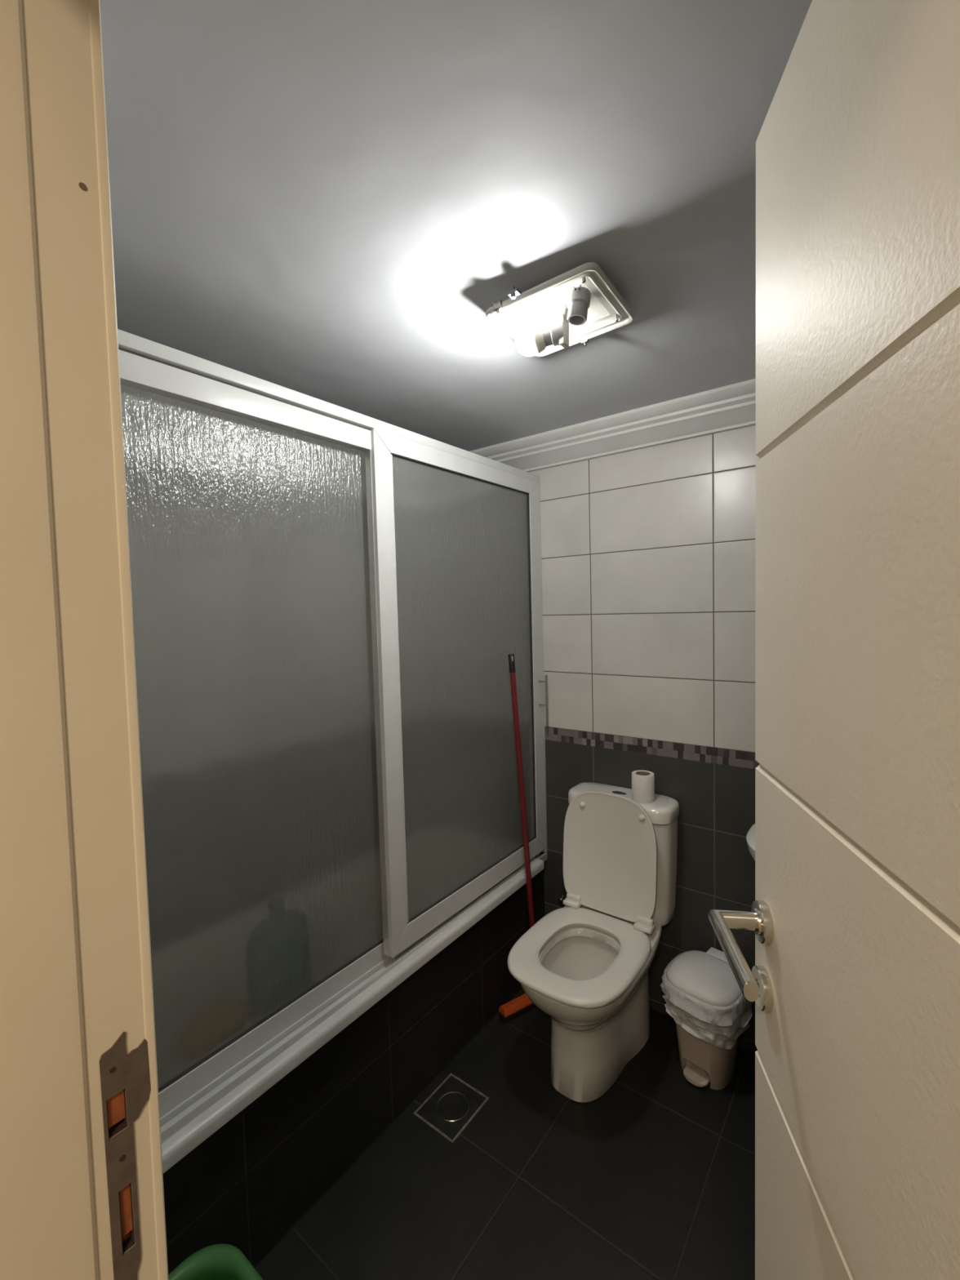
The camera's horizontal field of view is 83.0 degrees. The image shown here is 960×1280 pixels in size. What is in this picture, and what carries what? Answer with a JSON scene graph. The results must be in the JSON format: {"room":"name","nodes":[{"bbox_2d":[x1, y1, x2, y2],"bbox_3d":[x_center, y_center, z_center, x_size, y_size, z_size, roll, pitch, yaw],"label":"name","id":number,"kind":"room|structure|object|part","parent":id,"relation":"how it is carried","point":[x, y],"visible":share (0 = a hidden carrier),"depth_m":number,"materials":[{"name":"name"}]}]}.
{"room":"bathroom","nodes":[
{"label":"bathroom","id":0,"kind":"room"},
{"bbox_2d":[163,869,544,1274],"bbox_3d":[-0.280,1.195,1.611,0.060,0.455,1.748,1,4,37],"label":"wall","id":1,"kind":"structure","parent":0,"point":[250,1183],"depth_m":1.43,"materials":[{"name":"grey tile"}]},
{"bbox_2d":[117,328,548,1173],"bbox_3d":[-0.282,0.197,1.539,0.121,1.610,1.748,1,4,37],"label":"screen","id":2,"kind":"object","parent":1,"relation":"on","point":[331,602],"visible":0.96,"depth_m":1.38,"materials":[{"name":"white aluminium"},{"name":"textured obscure glass"},{"name":"dark rubber"}]},
{"bbox_3d":[-0.556,0.200,1.242,0.004,1.432,0.853,1,4,37],"label":"glass pane","id":3,"kind":"part","parent":2,"relation":"part of","materials":[{"name":"white glass"}]},
{"bbox_3d":[-0.555,0.200,1.241,0.028,1.528,0.935,1,4,37],"label":"panel frame","id":4,"kind":"part","parent":2,"relation":"part of","materials":[{"name":"white metal"}]},
{"bbox_3d":[-0.299,0.163,1.549,0.080,1.543,1.748,1,4,37],"label":"head rail","id":5,"kind":"part","parent":2,"relation":"part of","materials":[{"name":"white metal"}]},
{"bbox_3d":[-0.022,0.143,1.875,0.034,1.498,0.867,1,4,37],"label":"panel frame","id":6,"kind":"part","parent":2,"relation":"part of","materials":[{"name":"white metal"}]},
{"bbox_3d":[-0.022,0.135,1.872,0.004,1.385,0.747,1,4,37],"label":"glass pane","id":7,"kind":"part","parent":2,"relation":"part of","materials":[{"name":"white glass"}]},
{"bbox_3d":[0.266,0.243,2.168,0.010,0.206,0.010,1,4,37],"label":"pull handle","id":8,"kind":"part","parent":2,"relation":"part of","materials":[{"name":"grey metal"}]},
{"bbox_2d":[99,0,812,451],"bbox_3d":[-0.008,-0.772,1.320,2.310,0.080,1.849,1,4,37],"label":"ceiling","id":9,"kind":"structure","parent":0,"point":[329,201],"depth_m":0.84,"materials":[{"name":"paint"}]},
{"bbox_2d":[485,262,635,356],"bbox_3d":[0.172,-0.670,1.159,0.261,0.119,0.271,1,4,37],"label":"ceiling light fixture","id":10,"kind":"object","parent":9,"relation":"attached to","point":[580,304],"visible":1,"depth_m":1.13,"materials":[{"name":"white metal"}]},
{"bbox_3d":[0.136,-0.640,1.147,0.036,0.057,0.057,-1,3,18],"label":"light bulb","id":11,"kind":"part","parent":10,"relation":"part of","materials":[{"name":"white glass"}]},
{"bbox_2d":[254,988,755,1279],"bbox_3d":[0.002,1.468,1.376,2.310,0.080,2.013,1,4,37],"label":"floor","id":12,"kind":"structure","parent":0,"point":[652,1177],"depth_m":1.41,"materials":[{"name":"grey tile"}]},
{"bbox_2d":[168,1244,263,1279],"bbox_3d":[-0.447,1.304,0.849,0.338,0.330,0.280,1,4,37],"label":"plastic basin","id":13,"kind":"object","parent":12,"relation":"on","point":[216,1261],"visible":1,"depth_m":0.98,"materials":[{"name":"green plastic"}]},
{"bbox_2d":[413,1072,488,1143],"bbox_3d":[-0.086,1.414,1.647,0.154,0.004,0.174,1,4,37],"label":"floor drain","id":14,"kind":"object","parent":12,"relation":"on","point":[449,1109],"visible":1,"depth_m":1.64,"materials":[{"name":"metal"}]},
{"bbox_2d":[498,653,537,1025],"bbox_3d":[0.195,0.717,2.040,0.340,1.338,0.071,-4,4,-33],"label":"squeegee","id":15,"kind":"object","parent":12,"relation":"on","point":[513,1009],"visible":0.78,"depth_m":2.01,"materials":[{"name":"red plastic"}]},
{"bbox_3d":[0.220,1.368,2.064,0.340,0.034,0.024,-4,4,-33],"label":"rubber blade","id":16,"kind":"part","parent":15,"relation":"part of","materials":[{"name":"black plastic"}]},
{"bbox_3d":[0.169,0.718,2.029,0.087,1.239,0.020,-2,3,0],"label":"handle","id":17,"kind":"part","parent":15,"relation":"part of","materials":[{"name":"red plastic"}]},
{"bbox_2d":[507,782,679,1102],"bbox_3d":[0.366,0.967,1.778,0.392,0.859,0.665,1,4,37],"label":"toilet","id":18,"kind":"object","parent":12,"relation":"on","point":[585,964],"visible":0.99,"depth_m":1.80,"materials":[{"name":"white ceramic"}]},
{"bbox_3d":[0.308,0.967,1.685,0.372,0.023,0.447,1,4,37],"label":"seat","id":19,"kind":"part","parent":18,"relation":"part of","materials":[{"name":"white plastic"}]},
{"bbox_3d":[0.374,1.185,1.777,0.357,0.424,0.618,1,4,37],"label":"bowl","id":20,"kind":"part","parent":18,"relation":"part of","materials":[{"name":"white ceramic"}]},
{"bbox_3d":[0.443,0.734,1.873,0.340,0.410,0.054,1,4,37],"label":"lid","id":21,"kind":"part","parent":18,"relation":"part of","materials":[{"name":"white plastic"}]},
{"bbox_3d":[0.509,0.587,1.960,0.390,0.058,0.158,1,4,37],"label":"cistern lid","id":22,"kind":"part","parent":18,"relation":"part of","materials":[{"name":"white ceramic"}]},
{"bbox_2d":[631,769,654,803],"bbox_3d":[0.571,0.513,1.898,0.077,0.094,0.077,1,4,37],"label":"toilet paper roll","id":23,"kind":"object","parent":18,"relation":"on","point":[642,781],"visible":0.98,"depth_m":1.87,"materials":[{"name":"paper"}]},
{"bbox_2d":[660,946,752,1089],"bbox_3d":[0.731,1.218,1.744,0.263,0.340,0.272,1,4,37],"label":"pedal bin","id":24,"kind":"object","parent":12,"relation":"on","point":[708,1006],"visible":0.89,"depth_m":1.67,"materials":[{"name":"white plastic"}]},
{"bbox_3d":[0.732,1.069,1.745,0.230,0.042,0.248,1,4,37],"label":"bin lid","id":25,"kind":"part","parent":24,"relation":"part of","materials":[{"name":"white plastic"}]},
{"bbox_2d":[528,425,759,1053],"bbox_3d":[0.551,0.294,2.074,2.310,2.160,0.102,1,4,37],"label":"wall","id":26,"kind":"structure","parent":0,"point":[648,553],"depth_m":1.92,"materials":[{"name":"white tile"}]},
{"bbox_2d":[557,873,567,905],"bbox_3d":[0.350,0.989,2.176,0.060,0.141,0.062,1,4,37],"label":"valve","id":27,"kind":"object","parent":26,"relation":"attached to","point":[560,900],"visible":0.72,"depth_m":2.18,"materials":[{"name":"silver metal"}]},
{"bbox_3d":[0.325,1.046,2.172,0.028,0.028,0.018,1,4,37],"label":"valve knob","id":28,"kind":"part","parent":27,"relation":"part of","materials":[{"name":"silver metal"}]},
{"bbox_2d":[470,378,755,471],"bbox_3d":[0.460,-0.727,1.935,2.110,0.102,0.112,1,4,37],"label":"crown molding","id":29,"kind":"structure","parent":26,"relation":"attached to","point":[731,406],"depth_m":1.86,"materials":[{"name":"white paint"}]},
{"bbox_3d":[-0.169,0.291,0.254,3.370,2.400,0.165,1,4,37],"label":"wall","id":30,"kind":"structure","parent":0,"visible":0},
{"bbox_2d":[0,0,168,1279],"bbox_3d":[-0.335,0.474,0.392,0.040,2.030,0.204,1,4,37],"label":"door frame","id":31,"kind":"structure","parent":30,"relation":"attached to","point":[82,1190],"depth_m":0.40,"materials":[{"name":"beige paint"}]},
{"bbox_3d":[-0.279,0.445,0.436,0.001,0.270,0.034,1,4,37],"label":"strike plate","id":32,"kind":"part","parent":31,"relation":"part of","materials":[{"name":"metal"}]},
{"bbox_2d":[708,0,959,1279],"bbox_3d":[0.264,0.472,0.334,0.101,1.992,0.630,-1,3,10],"label":"door","id":33,"kind":"structure","parent":30,"relation":"in","point":[853,983],"depth_m":0.40,"materials":[{"name":"beige paint"}]},
{"bbox_3d":[0.272,0.313,0.547,0.049,0.020,0.124,-1,3,10],"label":"lever handle","id":34,"kind":"part","parent":33,"relation":"part of","materials":[{"name":"silver metal"}]},
{"bbox_3d":[0.871,0.361,0.672,0.100,2.160,1.748,1,4,37],"label":"wall","id":35,"kind":"structure","parent":0,"visible":0},
{"bbox_2d":[746,823,755,861],"bbox_3d":[0.999,0.673,1.392,0.563,0.522,0.420,1,4,37],"label":"basin","id":36,"kind":"object","parent":35,"relation":"attached to","point":[750,837],"visible":0.03,"depth_m":1.48,"materials":[{"name":"white ceramic"}]}
]}

